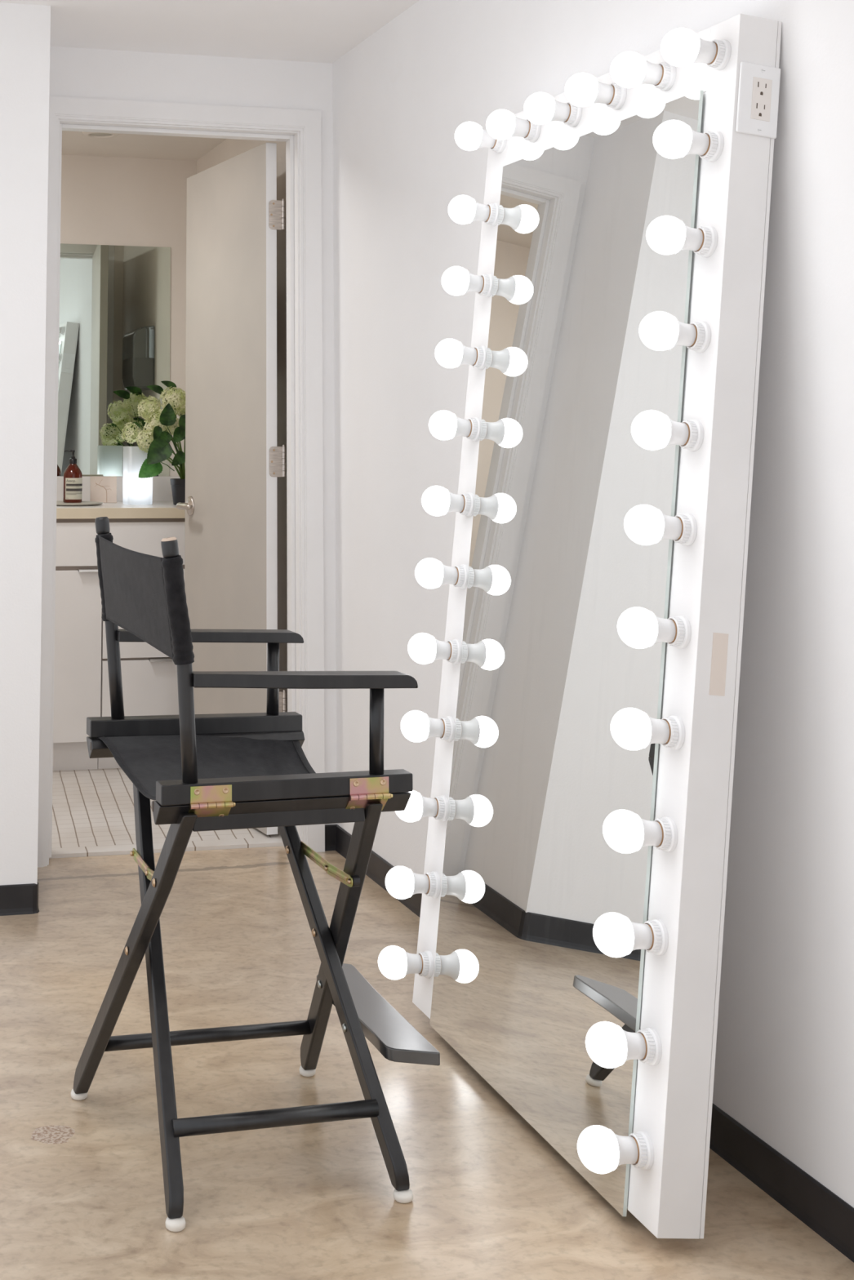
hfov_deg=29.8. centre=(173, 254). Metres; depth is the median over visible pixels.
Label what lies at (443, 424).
bulb
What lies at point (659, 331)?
bulb
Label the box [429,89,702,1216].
mirror glass
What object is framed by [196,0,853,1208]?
wall
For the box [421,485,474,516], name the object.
bulb
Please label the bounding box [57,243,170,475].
wall mirror
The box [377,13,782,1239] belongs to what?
vanity mirror
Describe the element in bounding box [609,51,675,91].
bulb
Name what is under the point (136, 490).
vase
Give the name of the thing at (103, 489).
picture card
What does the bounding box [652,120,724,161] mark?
bulb
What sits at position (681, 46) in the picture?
bulb
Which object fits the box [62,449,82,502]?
pump bottle
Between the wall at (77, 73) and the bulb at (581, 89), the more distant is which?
the wall at (77, 73)
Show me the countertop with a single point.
(157, 509)
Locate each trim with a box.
[37,96,324,866]
[47,119,302,865]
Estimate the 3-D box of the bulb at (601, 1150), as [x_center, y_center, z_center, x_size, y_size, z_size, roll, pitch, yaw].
[0.634,1.288,2.257,0.106,0.063,0.061,2,-7,-13]
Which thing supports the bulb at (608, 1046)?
attached to the vanity mirror at (572, 885)
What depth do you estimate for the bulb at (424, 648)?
3.12 m
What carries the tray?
on the countertop
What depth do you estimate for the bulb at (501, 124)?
3.10 m
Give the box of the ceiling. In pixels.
[0,0,418,160]
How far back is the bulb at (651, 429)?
2.38 m
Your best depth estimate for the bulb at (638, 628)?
2.34 m
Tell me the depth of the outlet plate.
2.43 m
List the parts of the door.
handle lever, handle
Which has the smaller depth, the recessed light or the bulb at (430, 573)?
the bulb at (430, 573)
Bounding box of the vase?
[122,446,152,504]
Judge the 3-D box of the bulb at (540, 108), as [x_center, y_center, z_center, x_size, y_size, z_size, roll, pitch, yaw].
[0.713,-0.275,2.953,0.106,0.063,0.061,2,-7,-13]
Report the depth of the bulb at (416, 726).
3.10 m
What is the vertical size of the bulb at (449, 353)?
0.063 m
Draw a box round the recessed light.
[82,131,119,137]
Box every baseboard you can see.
[0,881,39,915]
[324,824,336,850]
[335,824,853,1262]
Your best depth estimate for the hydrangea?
5.71 m
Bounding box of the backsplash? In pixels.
[57,475,180,501]
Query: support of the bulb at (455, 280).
attached to the vanity mirror at (572, 885)
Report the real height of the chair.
1.000 m
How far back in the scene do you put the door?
4.87 m
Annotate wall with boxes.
[0,2,50,885]
[49,46,337,824]
[60,154,196,476]
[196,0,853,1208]
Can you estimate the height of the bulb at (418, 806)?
0.063 m
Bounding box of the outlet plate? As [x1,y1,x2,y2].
[735,61,780,138]
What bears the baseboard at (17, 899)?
attached to the wall at (24, 28)
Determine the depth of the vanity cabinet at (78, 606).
5.39 m
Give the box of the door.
[176,142,286,835]
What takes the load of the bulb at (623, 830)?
attached to the vanity mirror at (572, 885)
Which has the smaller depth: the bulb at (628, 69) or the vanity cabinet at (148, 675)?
the bulb at (628, 69)
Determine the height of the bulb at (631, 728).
0.063 m
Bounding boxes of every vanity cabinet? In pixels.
[53,519,102,770]
[97,518,185,768]
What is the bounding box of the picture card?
[90,475,116,502]
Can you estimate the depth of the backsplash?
6.03 m
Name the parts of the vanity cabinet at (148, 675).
drawer, drawer, drawer, edge pull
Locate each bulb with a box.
[377,945,433,979]
[385,866,440,899]
[395,790,448,822]
[400,710,455,742]
[407,632,462,664]
[414,557,468,589]
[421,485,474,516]
[428,409,481,441]
[435,338,487,369]
[441,266,493,297]
[448,195,499,226]
[454,121,506,153]
[485,109,541,142]
[523,92,582,127]
[564,72,626,110]
[577,1124,653,1173]
[585,1021,662,1068]
[592,912,668,957]
[602,809,677,853]
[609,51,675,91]
[610,707,684,750]
[617,607,690,648]
[623,504,697,546]
[631,409,703,451]
[638,311,711,352]
[645,215,717,257]
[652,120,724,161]
[660,27,730,70]
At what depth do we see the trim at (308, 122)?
4.47 m
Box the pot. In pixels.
[169,478,185,505]
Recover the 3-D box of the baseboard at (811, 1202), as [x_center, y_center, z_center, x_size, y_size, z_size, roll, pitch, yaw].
[1.119,1.296,1.494,0.008,0.069,6.000,2,-7,-13]
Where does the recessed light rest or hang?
in the ceiling
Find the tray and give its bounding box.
[56,501,102,506]
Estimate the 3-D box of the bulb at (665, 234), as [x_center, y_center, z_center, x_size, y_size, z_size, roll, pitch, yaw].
[0.787,-0.029,2.434,0.106,0.063,0.061,2,-7,-13]
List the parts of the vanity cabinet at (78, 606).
drawer, drawer, edge pull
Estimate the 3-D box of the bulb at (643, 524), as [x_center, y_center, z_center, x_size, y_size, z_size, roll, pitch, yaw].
[0.736,0.410,2.376,0.106,0.063,0.061,2,-7,-13]
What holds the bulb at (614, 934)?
attached to the vanity mirror at (572, 885)
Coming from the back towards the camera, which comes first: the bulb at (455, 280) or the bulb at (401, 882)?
the bulb at (455, 280)
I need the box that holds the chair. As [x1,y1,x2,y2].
[71,516,439,1231]
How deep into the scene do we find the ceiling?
4.30 m
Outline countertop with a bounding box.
[56,501,185,519]
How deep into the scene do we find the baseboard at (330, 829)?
4.39 m
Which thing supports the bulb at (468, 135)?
attached to the vanity mirror at (572, 885)
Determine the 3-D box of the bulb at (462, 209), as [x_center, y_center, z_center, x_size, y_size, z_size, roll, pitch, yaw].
[0.623,-0.092,3.253,0.106,0.063,0.061,2,-7,-13]
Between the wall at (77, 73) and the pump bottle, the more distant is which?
the pump bottle
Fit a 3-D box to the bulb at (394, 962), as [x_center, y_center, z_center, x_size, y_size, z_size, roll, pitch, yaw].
[0.451,1.381,3.055,0.106,0.063,0.061,2,-7,-13]
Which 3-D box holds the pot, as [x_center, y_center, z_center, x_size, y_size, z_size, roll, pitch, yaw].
[0.042,0.868,5.737,0.108,0.094,0.108,2,-7,-13]
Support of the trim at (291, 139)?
attached to the wall at (77, 73)
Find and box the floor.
[0,768,853,1279]
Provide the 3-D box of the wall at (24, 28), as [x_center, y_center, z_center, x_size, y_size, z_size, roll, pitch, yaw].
[-1.502,0.493,3.930,2.294,2.306,0.533,2,-7,-13]
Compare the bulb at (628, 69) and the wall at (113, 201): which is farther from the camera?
the wall at (113, 201)
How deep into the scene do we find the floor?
2.59 m

